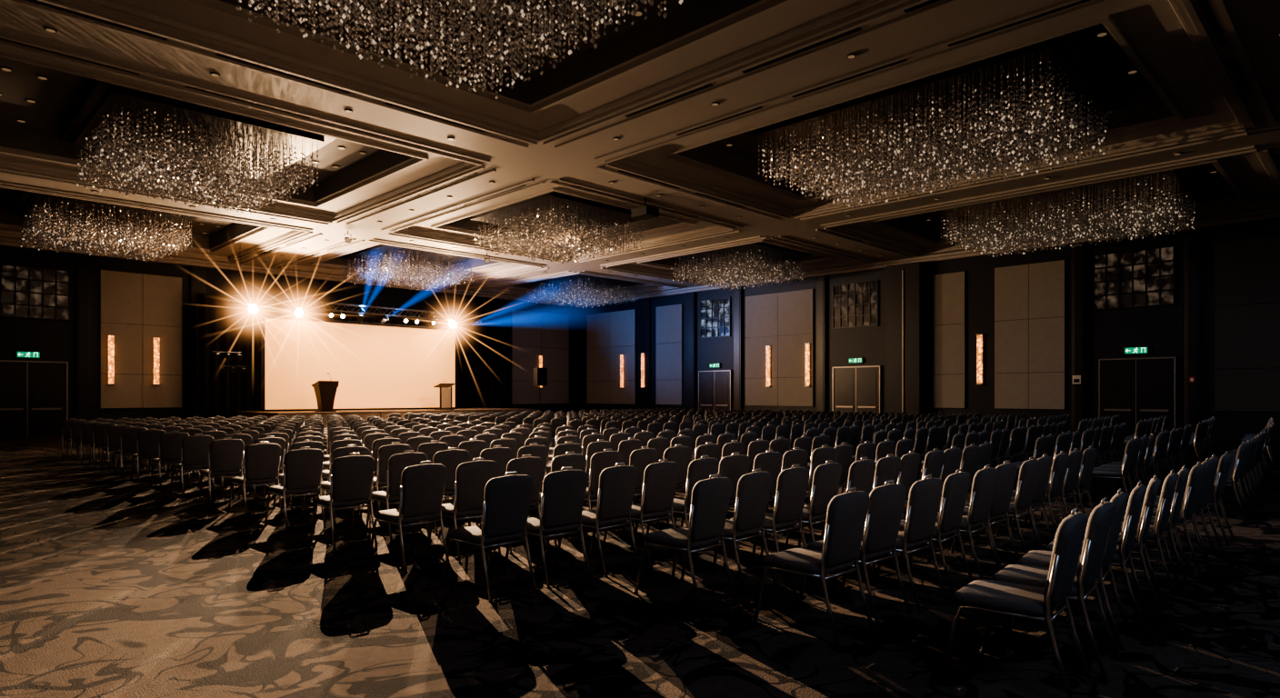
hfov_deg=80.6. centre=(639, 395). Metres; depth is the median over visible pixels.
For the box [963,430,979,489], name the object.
banquet chair
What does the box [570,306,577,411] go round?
trim
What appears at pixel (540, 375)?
loudspeaker
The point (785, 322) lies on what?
wall panel
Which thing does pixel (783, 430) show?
banquet chair
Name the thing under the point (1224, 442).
baseboard
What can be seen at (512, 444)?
banquet chair
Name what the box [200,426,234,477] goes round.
banquet chair
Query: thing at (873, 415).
banquet chair
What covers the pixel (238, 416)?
banquet chair
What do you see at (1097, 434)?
banquet chair
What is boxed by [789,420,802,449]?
banquet chair
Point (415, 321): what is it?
spotlight
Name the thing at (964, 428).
banquet chair
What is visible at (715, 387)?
door
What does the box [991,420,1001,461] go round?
banquet chair
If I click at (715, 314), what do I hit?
window
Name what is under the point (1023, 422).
banquet chair
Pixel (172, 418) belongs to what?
banquet chair
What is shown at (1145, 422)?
banquet chair
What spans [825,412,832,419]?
banquet chair
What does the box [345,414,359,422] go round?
banquet chair
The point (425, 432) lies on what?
banquet chair
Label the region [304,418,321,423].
banquet chair
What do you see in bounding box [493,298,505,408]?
trim
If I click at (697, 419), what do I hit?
banquet chair
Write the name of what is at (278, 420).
banquet chair
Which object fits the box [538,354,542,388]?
wall sconce
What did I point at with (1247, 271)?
wall panel
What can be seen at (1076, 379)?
notice
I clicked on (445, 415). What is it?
banquet chair
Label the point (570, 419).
banquet chair
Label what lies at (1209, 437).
banquet chair
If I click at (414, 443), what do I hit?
banquet chair
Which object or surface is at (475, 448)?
banquet chair
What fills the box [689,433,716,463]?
banquet chair
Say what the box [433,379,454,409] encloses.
lectern
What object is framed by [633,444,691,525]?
banquet chair
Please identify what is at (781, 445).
banquet chair
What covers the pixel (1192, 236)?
trim
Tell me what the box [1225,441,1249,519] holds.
banquet chair
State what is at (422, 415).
banquet chair
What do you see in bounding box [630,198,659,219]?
ceiling projector
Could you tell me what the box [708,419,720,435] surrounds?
banquet chair
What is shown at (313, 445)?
banquet chair
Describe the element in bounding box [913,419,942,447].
banquet chair
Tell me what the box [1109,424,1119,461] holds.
banquet chair
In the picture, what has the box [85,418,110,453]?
banquet chair
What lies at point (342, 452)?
banquet chair
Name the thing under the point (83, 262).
trim
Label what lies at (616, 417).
banquet chair
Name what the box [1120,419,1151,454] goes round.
banquet chair
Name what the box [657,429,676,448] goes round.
banquet chair
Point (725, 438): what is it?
banquet chair
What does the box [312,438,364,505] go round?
banquet chair
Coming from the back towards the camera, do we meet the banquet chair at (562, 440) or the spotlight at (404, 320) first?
the spotlight at (404, 320)
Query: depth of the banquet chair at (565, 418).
22.20 m
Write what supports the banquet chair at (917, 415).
on the floor
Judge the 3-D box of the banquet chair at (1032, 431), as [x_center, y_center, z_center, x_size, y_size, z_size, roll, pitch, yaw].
[7.685,1.073,15.328,0.668,0.961,0.473,0,0,44]
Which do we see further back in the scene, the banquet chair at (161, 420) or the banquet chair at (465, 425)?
the banquet chair at (161, 420)
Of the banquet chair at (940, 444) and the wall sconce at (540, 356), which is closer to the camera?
the banquet chair at (940, 444)
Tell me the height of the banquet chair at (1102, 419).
0.961 m
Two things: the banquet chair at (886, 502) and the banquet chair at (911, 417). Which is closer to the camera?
the banquet chair at (886, 502)
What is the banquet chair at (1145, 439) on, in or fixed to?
on the floor
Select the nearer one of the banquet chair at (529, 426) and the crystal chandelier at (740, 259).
the banquet chair at (529, 426)
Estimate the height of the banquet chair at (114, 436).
0.961 m
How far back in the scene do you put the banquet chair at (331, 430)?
14.53 m
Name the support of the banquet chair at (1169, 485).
on the floor
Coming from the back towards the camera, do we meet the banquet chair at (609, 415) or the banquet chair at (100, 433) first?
the banquet chair at (609, 415)
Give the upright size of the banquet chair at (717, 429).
0.961 m
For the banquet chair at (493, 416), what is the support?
on the floor
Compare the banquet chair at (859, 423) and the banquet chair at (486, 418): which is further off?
the banquet chair at (486, 418)
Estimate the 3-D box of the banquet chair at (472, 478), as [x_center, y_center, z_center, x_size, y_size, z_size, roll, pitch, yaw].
[-1.714,1.073,7.341,0.473,0.961,0.668,0,0,-42]
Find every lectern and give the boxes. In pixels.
[311,372,339,411]
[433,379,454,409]
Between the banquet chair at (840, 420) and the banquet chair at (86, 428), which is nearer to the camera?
the banquet chair at (86, 428)
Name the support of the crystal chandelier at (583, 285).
hanging from the ceiling
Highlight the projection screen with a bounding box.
[260,314,458,411]
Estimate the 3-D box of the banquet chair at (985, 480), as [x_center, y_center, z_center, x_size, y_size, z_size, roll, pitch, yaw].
[2.758,1.073,6.626,0.668,0.961,0.473,0,0,43]
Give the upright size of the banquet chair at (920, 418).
0.961 m
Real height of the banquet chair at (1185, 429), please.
0.961 m
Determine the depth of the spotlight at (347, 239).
25.34 m
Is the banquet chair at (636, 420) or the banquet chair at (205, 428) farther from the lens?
the banquet chair at (636, 420)
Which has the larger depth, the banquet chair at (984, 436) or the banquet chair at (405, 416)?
the banquet chair at (405, 416)
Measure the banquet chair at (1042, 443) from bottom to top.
0.961 m
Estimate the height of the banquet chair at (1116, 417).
0.961 m
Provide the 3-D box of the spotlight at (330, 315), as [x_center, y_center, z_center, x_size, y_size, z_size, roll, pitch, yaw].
[-12.650,-3.362,30.752,0.245,0.417,0.421,0,0,-45]
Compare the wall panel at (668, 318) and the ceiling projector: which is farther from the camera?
the wall panel at (668, 318)
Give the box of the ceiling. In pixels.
[0,0,1279,302]
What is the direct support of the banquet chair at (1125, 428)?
on the floor
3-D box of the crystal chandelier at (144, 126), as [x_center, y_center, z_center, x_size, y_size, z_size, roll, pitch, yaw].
[-10.395,-5.535,17.748,4.580,1.531,4.780,0,0,-45]
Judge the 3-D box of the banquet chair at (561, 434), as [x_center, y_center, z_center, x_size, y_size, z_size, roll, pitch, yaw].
[-1.461,1.073,13.517,0.473,0.961,0.668,0,0,-45]
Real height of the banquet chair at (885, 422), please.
0.961 m
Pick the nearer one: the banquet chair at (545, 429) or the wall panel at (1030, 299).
the banquet chair at (545, 429)
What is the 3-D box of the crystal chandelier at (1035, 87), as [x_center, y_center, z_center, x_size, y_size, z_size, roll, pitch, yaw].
[6.223,-5.535,16.476,4.480,1.530,6.680,0,0,-45]
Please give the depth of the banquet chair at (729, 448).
9.93 m
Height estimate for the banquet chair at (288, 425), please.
0.961 m
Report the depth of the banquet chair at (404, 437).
12.61 m
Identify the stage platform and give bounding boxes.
[235,408,536,428]
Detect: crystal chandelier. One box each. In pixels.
[9,190,198,261]
[60,80,337,213]
[236,0,683,99]
[339,244,475,290]
[466,190,643,263]
[527,273,636,309]
[670,241,810,290]
[742,33,1129,209]
[936,167,1209,257]
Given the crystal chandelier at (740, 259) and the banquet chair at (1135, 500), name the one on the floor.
the banquet chair at (1135, 500)
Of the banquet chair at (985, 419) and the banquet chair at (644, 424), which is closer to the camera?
the banquet chair at (644, 424)
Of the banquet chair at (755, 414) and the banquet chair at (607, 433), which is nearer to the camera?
the banquet chair at (607, 433)
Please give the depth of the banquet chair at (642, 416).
22.92 m
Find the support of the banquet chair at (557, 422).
on the floor
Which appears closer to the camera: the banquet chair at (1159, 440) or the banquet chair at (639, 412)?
the banquet chair at (1159, 440)
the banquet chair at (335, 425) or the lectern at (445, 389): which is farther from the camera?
the lectern at (445, 389)
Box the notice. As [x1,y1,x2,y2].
[1072,375,1080,383]
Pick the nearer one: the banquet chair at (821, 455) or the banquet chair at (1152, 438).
the banquet chair at (821, 455)
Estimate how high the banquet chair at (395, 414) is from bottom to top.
0.961 m
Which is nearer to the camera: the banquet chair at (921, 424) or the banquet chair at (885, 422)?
the banquet chair at (921, 424)
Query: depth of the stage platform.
30.63 m
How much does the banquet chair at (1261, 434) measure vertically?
0.961 m
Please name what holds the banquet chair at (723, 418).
on the floor
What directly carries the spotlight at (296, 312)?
hanging from the lighting truss
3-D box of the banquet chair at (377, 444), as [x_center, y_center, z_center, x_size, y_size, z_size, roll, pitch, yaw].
[-3.841,1.073,11.091,0.668,0.961,0.473,0,0,44]
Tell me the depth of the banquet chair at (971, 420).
20.55 m
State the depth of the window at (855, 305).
32.49 m
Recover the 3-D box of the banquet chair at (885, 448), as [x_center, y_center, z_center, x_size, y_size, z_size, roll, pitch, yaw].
[3.160,1.073,10.444,0.473,0.961,0.668,0,0,-45]
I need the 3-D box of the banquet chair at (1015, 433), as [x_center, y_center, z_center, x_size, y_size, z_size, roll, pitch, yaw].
[6.928,1.073,14.485,0.668,0.961,0.473,0,0,41]
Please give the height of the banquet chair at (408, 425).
0.961 m
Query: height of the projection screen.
3.880 m
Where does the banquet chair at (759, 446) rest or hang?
on the floor
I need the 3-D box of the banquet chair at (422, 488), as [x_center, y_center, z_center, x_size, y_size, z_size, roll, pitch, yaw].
[-2.136,1.073,6.977,0.668,0.961,0.473,0,0,42]
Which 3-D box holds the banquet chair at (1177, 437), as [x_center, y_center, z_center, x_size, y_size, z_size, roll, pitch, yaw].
[9.706,1.073,14.088,0.668,0.961,0.473,0,0,41]
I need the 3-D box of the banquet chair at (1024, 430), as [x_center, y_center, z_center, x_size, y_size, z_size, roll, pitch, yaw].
[7.260,1.073,14.906,0.668,0.961,0.473,0,0,43]
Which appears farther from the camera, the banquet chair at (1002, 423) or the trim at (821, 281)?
the trim at (821, 281)
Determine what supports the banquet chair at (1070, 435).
on the floor
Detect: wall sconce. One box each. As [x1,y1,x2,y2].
[107,333,115,385]
[152,336,159,385]
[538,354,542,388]
[620,353,624,388]
[640,352,645,388]
[765,345,770,387]
[804,343,810,386]
[975,333,983,385]
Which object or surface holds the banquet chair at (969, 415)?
on the floor
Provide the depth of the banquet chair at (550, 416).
23.58 m
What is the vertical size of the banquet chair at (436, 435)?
0.961 m
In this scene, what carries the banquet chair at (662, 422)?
on the floor
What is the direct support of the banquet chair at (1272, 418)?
on the floor
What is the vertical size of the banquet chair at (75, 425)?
0.961 m
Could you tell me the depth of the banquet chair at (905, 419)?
24.32 m
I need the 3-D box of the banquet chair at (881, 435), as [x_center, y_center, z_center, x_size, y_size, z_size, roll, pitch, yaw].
[4.023,1.073,13.377,0.668,0.961,0.473,0,0,41]
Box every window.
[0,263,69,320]
[700,297,730,338]
[832,280,878,329]
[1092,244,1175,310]
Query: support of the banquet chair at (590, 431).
on the floor
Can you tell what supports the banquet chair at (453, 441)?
on the floor
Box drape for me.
[195,292,502,419]
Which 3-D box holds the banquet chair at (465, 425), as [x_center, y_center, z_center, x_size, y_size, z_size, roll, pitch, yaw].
[-4.045,1.073,16.845,0.668,0.961,0.473,0,0,44]
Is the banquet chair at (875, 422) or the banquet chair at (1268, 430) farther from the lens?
the banquet chair at (875, 422)
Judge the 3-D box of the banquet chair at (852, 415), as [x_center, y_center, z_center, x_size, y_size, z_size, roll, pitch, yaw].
[6.633,1.073,24.637,0.668,0.961,0.473,0,0,41]
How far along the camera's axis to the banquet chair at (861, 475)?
7.22 m
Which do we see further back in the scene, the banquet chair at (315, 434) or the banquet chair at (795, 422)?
the banquet chair at (795, 422)
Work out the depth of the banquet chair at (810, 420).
19.33 m
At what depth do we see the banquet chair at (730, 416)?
24.07 m
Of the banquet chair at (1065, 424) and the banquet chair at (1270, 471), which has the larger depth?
the banquet chair at (1065, 424)
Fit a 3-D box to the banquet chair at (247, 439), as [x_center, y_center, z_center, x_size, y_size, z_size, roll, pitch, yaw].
[-6.622,1.073,12.263,0.473,0.961,0.668,0,0,-43]
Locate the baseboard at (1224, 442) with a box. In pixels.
[1010,432,1279,447]
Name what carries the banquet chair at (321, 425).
on the floor
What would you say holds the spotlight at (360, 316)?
hanging from the lighting truss
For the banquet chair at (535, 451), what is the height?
0.961 m
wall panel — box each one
[100,270,181,408]
[510,310,569,404]
[586,309,636,404]
[655,303,682,404]
[745,289,814,406]
[933,271,965,408]
[994,260,1065,409]
[1214,235,1279,411]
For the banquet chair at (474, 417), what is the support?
on the floor
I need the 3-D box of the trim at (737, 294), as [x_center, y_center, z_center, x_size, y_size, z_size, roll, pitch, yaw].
[4.798,-1.890,36.936,0.180,6.880,0.450,0,0,-45]
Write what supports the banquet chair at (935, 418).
on the floor
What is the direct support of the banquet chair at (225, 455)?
on the floor
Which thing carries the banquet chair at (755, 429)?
on the floor
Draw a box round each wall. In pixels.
[0,245,570,419]
[577,218,1279,440]
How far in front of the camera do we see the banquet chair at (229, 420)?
19.52 m
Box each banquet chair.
[58,418,84,456]
[65,420,93,459]
[76,420,105,462]
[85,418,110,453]
[89,422,119,467]
[94,419,119,458]
[100,423,134,471]
[105,420,133,461]
[113,426,149,476]
[116,417,133,421]
[118,421,149,465]
[121,418,146,455]
[130,428,167,482]
[133,423,165,469]
[140,417,157,420]
[140,420,159,424]
[148,420,176,461]
[149,425,184,472]
[150,430,191,489]
[154,418,171,422]
[163,422,193,468]
[165,416,180,420]
[167,419,187,424]
[167,427,204,479]
[169,433,216,497]
[180,417,196,422]
[185,420,204,426]
[186,430,228,486]
[187,416,203,419]
[190,424,213,472]
[194,419,212,423]
[198,437,244,507]
[200,421,220,428]
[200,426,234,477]
[201,417,219,421]
[210,420,229,426]
[210,432,253,493]
[212,415,225,419]
[220,423,241,431]
[222,418,237,423]
[222,429,259,479]
[227,441,283,518]
[231,415,247,419]
[231,421,249,428]
[235,420,253,426]
[237,435,287,503]
[240,425,264,439]
[242,418,259,424]
[247,416,263,421]
[249,431,289,490]
[250,422,270,434]
[254,420,274,429]
[260,419,278,426]
[263,446,326,532]
[265,417,281,424]
[268,427,292,474]
[271,414,286,421]
[271,424,294,444]
[272,440,326,513]
[274,422,296,439]
[280,434,324,499]
[281,420,299,436]
[282,430,323,484]
[284,418,301,427]
[289,415,304,426]
[299,426,323,469]
[300,423,321,429]
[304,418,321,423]
[304,420,323,425]
[305,421,325,461]
[307,416,322,421]
[309,452,378,549]
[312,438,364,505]
[314,444,371,526]
[322,417,345,438]
[322,419,345,440]
[322,432,359,469]
[323,413,339,429]
[323,414,341,432]
[323,416,343,435]
[323,420,348,444]
[323,423,349,449]
[323,426,349,469]
[323,429,355,461]
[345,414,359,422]
[347,417,362,429]
[350,419,367,430]
[352,420,370,432]
[355,422,374,435]
[357,425,379,440]
[357,441,411,514]
[360,428,385,446]
[363,431,389,456]
[364,450,429,542]
[366,415,375,421]
[367,460,449,572]
[369,416,383,423]
[371,418,388,424]
[371,436,401,504]
[374,420,392,427]
[375,427,412,477]
[378,421,396,429]
[383,424,403,438]
[387,416,401,422]
[388,412,400,418]
[392,418,405,423]
[396,419,413,426]
[396,440,449,509]
[398,430,422,444]
[403,412,415,419]
[403,421,419,429]
[406,435,434,452]
[408,413,420,420]
[408,447,470,534]
[410,417,424,422]
[411,423,429,432]
[418,419,432,424]
[418,426,439,437]
[419,411,429,418]
[423,412,434,419]
[426,420,442,428]
[426,458,501,563]
[429,414,442,421]
[429,430,452,442]
[435,422,453,429]
[439,418,453,424]
[439,433,465,449]
[440,412,449,419]
[440,471,537,602]
[444,425,463,435]
[446,413,458,419]
[447,420,462,425]
[451,445,512,522]
[454,415,467,423]
[456,428,479,441]
[457,422,474,429]
[458,439,488,461]
[462,413,472,423]
[468,414,480,423]
[469,420,483,426]
[469,424,488,434]
[473,431,497,449]
[475,454,546,554]
[479,415,492,422]
[480,421,495,429]
[482,427,504,439]
[487,414,497,423]
[490,437,517,459]
[492,423,510,433]
[495,415,508,425]
[500,420,516,429]
[500,430,523,459]
[502,466,591,589]
[505,417,519,426]
[510,415,522,424]
[510,426,530,447]
[514,413,526,424]
[516,422,533,434]
[517,442,548,488]
[522,416,535,426]
[524,435,549,475]
[528,440,583,512]
[529,430,550,473]
[532,418,547,430]
[532,425,551,463]
[536,451,589,546]
[537,422,553,454]
[538,416,550,423]
[540,415,552,444]
[545,434,579,470]
[548,429,578,460]
[549,424,573,453]
[550,417,564,447]
[552,415,567,447]
[554,462,639,577]
[567,417,580,426]
[569,419,582,431]
[577,424,594,438]
[580,428,599,446]
[581,416,592,425]
[581,432,605,458]
[583,439,613,504]
[584,449,626,539]
[586,418,599,429]
[587,431,630,487]
[590,437,641,503]
[597,417,608,434]
[600,418,612,434]
[601,459,683,567]
[602,427,620,441]
[605,420,619,429]
[607,412,615,419]
[610,415,621,420]
[616,417,629,431]
[621,420,635,432]
[624,426,640,439]
[629,446,660,531]
[630,417,641,427]
[633,430,653,448]
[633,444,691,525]
[633,473,737,609]
[635,410,644,414]
[636,414,647,419]
[637,419,650,432]
[638,436,669,496]
[642,455,722,557]
[644,416,654,423]
[647,421,661,438]
[650,414,659,419]
[652,418,665,431]
[657,416,669,422]
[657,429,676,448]
[662,420,677,433]
[668,418,679,437]
[670,415,680,434]
[670,434,691,498]
[677,417,694,453]
[677,428,695,460]
[678,410,685,422]
[679,420,692,431]
[680,452,753,548]
[680,468,777,593]
[686,441,719,479]
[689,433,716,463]
[690,422,724,461]
[691,423,708,459]
[692,413,701,427]
[693,417,705,426]
[695,420,707,425]
[704,414,715,421]
[707,416,718,433]
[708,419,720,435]
[716,440,744,514]
[717,431,735,468]
[718,416,729,423]
[721,464,809,581]
[722,419,733,434]
[725,421,739,441]
[726,413,735,419]
[731,415,739,421]
[734,418,745,439]
[736,411,744,418]
[737,420,751,441]
[740,430,757,455]
[741,415,750,422]
[745,424,759,439]
[747,438,772,507]
[748,418,758,426]
[751,411,759,419]
[752,487,876,647]
[753,420,764,439]
[753,450,785,540]
[759,417,769,426]
[759,460,841,559]
[760,424,776,443]
[762,414,771,421]
[766,447,809,534]
[767,420,778,439]
[769,436,789,505]
[771,417,780,426]
[775,423,789,439]
[776,412,783,425]
[780,419,791,439]
[781,416,791,421]
[783,411,791,418]
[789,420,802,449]
[789,422,803,450]
[790,416,799,435]
[793,435,811,468]
[797,457,876,548]
[797,480,912,626]
[801,415,810,435]
[802,418,814,437]
[803,421,816,437]
[805,427,820,457]
[806,444,835,528]
[807,433,830,470]
[808,442,853,488]
[809,426,836,462]
[810,412,818,421]
[814,418,824,428]
[818,412,825,419]
[818,421,829,435]
[824,417,833,423]
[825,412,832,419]
[829,420,839,445]
[833,420,862,455]
[833,424,860,466]
[834,417,843,445]
[834,420,852,443]
[835,425,849,446]
[837,440,875,493]
[839,474,949,610]
[840,413,847,427]
[840,439,895,493]
[844,416,852,421]
[847,413,854,422]
[851,429,888,460]
[855,413,862,435]
[855,423,874,449]
[857,422,884,445]
[858,419,871,441]
[860,412,876,436]
[860,415,879,433]
[860,418,880,443]
[861,412,869,429]
[872,453,900,489]
[874,469,973,595]
[880,414,887,420]
[880,418,889,430]
[885,422,896,432]
[887,428,901,456]
[888,414,895,423]
[890,417,898,423]
[894,437,912,458]
[895,414,902,422]
[896,421,905,439]
[897,450,920,503]
[901,413,908,431]
[902,412,920,439]
[903,416,924,434]
[903,427,918,478]
[905,420,916,448]
[906,464,1000,579]
[907,413,914,423]
[911,426,929,477]
[912,425,939,454]
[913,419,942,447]
[913,420,925,461]
[919,431,965,479]
[920,423,959,469]
[921,448,944,509]
[924,415,931,427]
[925,420,935,442]
[925,424,947,450]
[930,460,1019,569]
[931,415,939,421]
[939,414,945,443]
[940,445,962,502]
[940,508,1094,697]
[943,419,951,440]
[943,422,968,449]
[944,414,950,444]
[950,414,956,425]
[956,413,963,426]
[958,456,1042,553]
[959,443,980,489]
[961,413,967,424]
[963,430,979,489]
[965,413,972,424]
[967,417,974,427]
[967,422,978,433]
[970,440,992,485]
[974,416,979,424]
[976,421,985,433]
[977,430,989,446]
[977,453,1054,550]
[980,417,987,423]
[980,497,1120,678]
[984,420,995,462]
[990,416,996,422]
[990,429,1001,465]
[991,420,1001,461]
[994,425,1027,468]
[994,450,1069,536]
[996,415,1002,421]
[997,427,1010,465]
[999,420,1007,459]
[1000,424,1037,463]
[1002,414,1007,429]
[1005,426,1020,478]
[1006,414,1012,441]
[1006,424,1043,462]
[1006,488,1132,650]
[1009,418,1028,454]
[1010,413,1015,431]
[1010,433,1056,489]
[1011,448,1082,529]
[1012,413,1020,429]
[1014,423,1050,462]
[1014,434,1049,471]
[1021,422,1057,461]
[1023,431,1068,461]
[1024,416,1047,444]
[1025,417,1034,439]
[1028,445,1097,524]
[1029,421,1063,458]
[1031,430,1072,459]
[1036,416,1043,426]
[1044,480,1150,629]
[1046,416,1052,424]
[1051,430,1081,458]
[1052,429,1090,455]
[1054,415,1060,424]
[1061,420,1067,433]
[1078,419,1086,439]
[1079,416,1104,448]
[1079,424,1114,463]
[1079,438,1137,504]
[1083,474,1163,611]
[1084,419,1089,430]
[1085,436,1141,499]
[1087,418,1092,429]
[1087,427,1096,479]
[1091,418,1098,429]
[1091,426,1101,467]
[1094,422,1127,464]
[1095,434,1149,499]
[1096,417,1100,428]
[1096,425,1109,465]
[1102,416,1108,427]
[1104,433,1158,493]
[1106,416,1110,427]
[1108,420,1142,459]
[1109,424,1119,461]
[1110,415,1115,426]
[1113,415,1118,426]
[1113,420,1143,457]
[1114,419,1148,457]
[1114,423,1125,461]
[1114,431,1164,491]
[1117,430,1166,487]
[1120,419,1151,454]
[1120,469,1181,596]
[1121,430,1169,483]
[1121,464,1192,584]
[1123,418,1153,449]
[1123,460,1209,573]
[1130,428,1177,480]
[1133,418,1157,435]
[1138,427,1181,477]
[1140,426,1183,475]
[1141,457,1218,562]
[1147,425,1189,473]
[1150,424,1190,470]
[1154,417,1161,439]
[1155,453,1222,553]
[1160,415,1167,431]
[1167,421,1202,463]
[1169,420,1205,461]
[1175,420,1208,458]
[1182,418,1213,455]
[1183,450,1235,545]
[1187,418,1215,452]
[1190,419,1210,457]
[1190,420,1206,459]
[1211,434,1264,500]
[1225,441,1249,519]
[1228,438,1258,509]
[1228,440,1255,513]
[1229,426,1269,478]
[1229,436,1259,504]
[1230,428,1272,480]
[1230,429,1268,483]
[1230,431,1266,493]
[1230,433,1263,496]
[1231,430,1268,489]
[1233,426,1272,476]
[1240,420,1270,451]
[1244,421,1276,463]
[1246,418,1275,455]
[1266,422,1276,469]
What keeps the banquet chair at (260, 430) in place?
on the floor
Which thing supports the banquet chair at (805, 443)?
on the floor
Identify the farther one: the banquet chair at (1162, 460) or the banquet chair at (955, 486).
the banquet chair at (1162, 460)
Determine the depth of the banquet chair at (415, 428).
15.77 m
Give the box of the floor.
[0,437,1279,697]
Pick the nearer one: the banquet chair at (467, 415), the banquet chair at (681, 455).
the banquet chair at (681, 455)
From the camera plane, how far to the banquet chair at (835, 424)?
17.67 m
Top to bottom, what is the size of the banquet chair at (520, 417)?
0.961 m
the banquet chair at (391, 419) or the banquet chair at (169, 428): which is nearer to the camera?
the banquet chair at (169, 428)
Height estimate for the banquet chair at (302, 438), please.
0.961 m
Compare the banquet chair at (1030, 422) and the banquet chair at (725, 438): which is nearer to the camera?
the banquet chair at (725, 438)
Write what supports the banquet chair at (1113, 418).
on the floor
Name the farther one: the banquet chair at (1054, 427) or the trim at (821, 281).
the trim at (821, 281)
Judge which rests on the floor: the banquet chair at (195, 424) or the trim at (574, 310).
the banquet chair at (195, 424)
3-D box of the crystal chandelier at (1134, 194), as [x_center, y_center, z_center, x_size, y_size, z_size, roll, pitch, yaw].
[13.188,-5.535,23.441,4.480,1.530,6.680,0,0,-45]
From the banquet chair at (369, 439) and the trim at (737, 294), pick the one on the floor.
the banquet chair at (369, 439)
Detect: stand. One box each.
[212,351,243,418]
[219,365,247,417]
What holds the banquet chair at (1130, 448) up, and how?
on the floor
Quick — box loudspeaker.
[533,367,547,410]
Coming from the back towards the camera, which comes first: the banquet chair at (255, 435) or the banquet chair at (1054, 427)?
the banquet chair at (1054, 427)
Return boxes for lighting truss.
[227,262,481,323]
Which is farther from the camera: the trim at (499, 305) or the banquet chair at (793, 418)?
the trim at (499, 305)
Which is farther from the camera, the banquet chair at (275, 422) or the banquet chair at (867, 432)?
the banquet chair at (275, 422)
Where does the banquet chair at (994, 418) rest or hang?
on the floor
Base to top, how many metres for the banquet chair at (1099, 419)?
0.961 m
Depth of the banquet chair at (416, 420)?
20.31 m
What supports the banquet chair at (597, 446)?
on the floor
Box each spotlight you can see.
[246,300,259,314]
[290,304,303,317]
[326,308,333,318]
[344,230,351,243]
[357,310,364,324]
[379,315,389,323]
[401,313,408,323]
[412,314,419,323]
[428,316,435,325]
[448,319,457,329]
[462,321,471,328]
[484,252,489,263]
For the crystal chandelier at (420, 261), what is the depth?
32.10 m
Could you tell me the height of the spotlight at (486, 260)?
0.421 m
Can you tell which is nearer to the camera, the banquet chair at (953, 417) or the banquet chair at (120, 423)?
the banquet chair at (120, 423)
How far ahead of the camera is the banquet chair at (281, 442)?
11.14 m
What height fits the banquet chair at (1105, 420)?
0.961 m
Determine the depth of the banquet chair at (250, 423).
18.58 m
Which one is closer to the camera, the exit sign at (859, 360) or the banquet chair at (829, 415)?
the banquet chair at (829, 415)
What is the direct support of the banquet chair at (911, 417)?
on the floor
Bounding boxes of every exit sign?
[15,350,39,358]
[709,362,720,368]
[848,357,863,363]
[1124,346,1149,354]
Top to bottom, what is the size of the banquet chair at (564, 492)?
0.961 m
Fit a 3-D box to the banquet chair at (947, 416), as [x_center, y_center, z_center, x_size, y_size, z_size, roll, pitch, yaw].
[9.330,1.073,23.543,0.668,0.961,0.473,0,0,43]
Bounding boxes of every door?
[0,360,68,439]
[698,370,731,416]
[832,365,881,416]
[1098,356,1176,442]
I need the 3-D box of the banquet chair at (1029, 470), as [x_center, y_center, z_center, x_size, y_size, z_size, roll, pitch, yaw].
[3.561,1.073,7.450,0.668,0.961,0.473,0,0,43]
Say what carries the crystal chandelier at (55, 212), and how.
hanging from the ceiling
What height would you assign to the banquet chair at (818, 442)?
0.961 m
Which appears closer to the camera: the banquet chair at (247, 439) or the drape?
the banquet chair at (247, 439)
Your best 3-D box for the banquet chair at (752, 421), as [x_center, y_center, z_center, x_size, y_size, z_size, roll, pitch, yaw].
[2.807,1.073,20.191,0.668,0.961,0.473,0,0,41]
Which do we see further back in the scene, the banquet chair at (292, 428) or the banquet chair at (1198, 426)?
the banquet chair at (1198, 426)
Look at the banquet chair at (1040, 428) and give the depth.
15.52 m
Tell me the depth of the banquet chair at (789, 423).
18.63 m
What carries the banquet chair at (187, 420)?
on the floor
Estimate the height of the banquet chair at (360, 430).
0.961 m
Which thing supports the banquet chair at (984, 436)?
on the floor
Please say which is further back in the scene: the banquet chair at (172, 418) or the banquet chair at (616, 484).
the banquet chair at (172, 418)
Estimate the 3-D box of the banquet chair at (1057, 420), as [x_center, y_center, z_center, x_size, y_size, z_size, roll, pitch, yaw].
[12.376,1.073,22.902,0.668,0.961,0.473,0,0,42]
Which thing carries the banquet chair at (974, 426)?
on the floor
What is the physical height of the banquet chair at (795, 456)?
0.961 m
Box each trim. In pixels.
[0,0,1279,307]
[75,252,90,420]
[190,265,206,417]
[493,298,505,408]
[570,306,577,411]
[638,298,650,409]
[685,291,696,410]
[733,286,742,410]
[816,275,826,411]
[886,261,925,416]
[1071,241,1086,433]
[1184,227,1200,432]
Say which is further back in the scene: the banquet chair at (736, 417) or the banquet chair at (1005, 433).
the banquet chair at (736, 417)
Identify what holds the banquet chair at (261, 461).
on the floor
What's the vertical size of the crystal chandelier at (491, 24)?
1.530 m
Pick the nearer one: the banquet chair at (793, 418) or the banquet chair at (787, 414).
the banquet chair at (793, 418)
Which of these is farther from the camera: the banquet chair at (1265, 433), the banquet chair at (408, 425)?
the banquet chair at (408, 425)
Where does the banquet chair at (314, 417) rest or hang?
on the floor
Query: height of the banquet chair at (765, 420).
0.961 m
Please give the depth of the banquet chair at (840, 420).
20.75 m
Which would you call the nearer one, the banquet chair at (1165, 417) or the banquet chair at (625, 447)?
the banquet chair at (625, 447)
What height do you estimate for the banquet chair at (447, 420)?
0.961 m
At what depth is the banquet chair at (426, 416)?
25.16 m
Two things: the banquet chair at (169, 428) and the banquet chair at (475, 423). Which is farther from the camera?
the banquet chair at (475, 423)

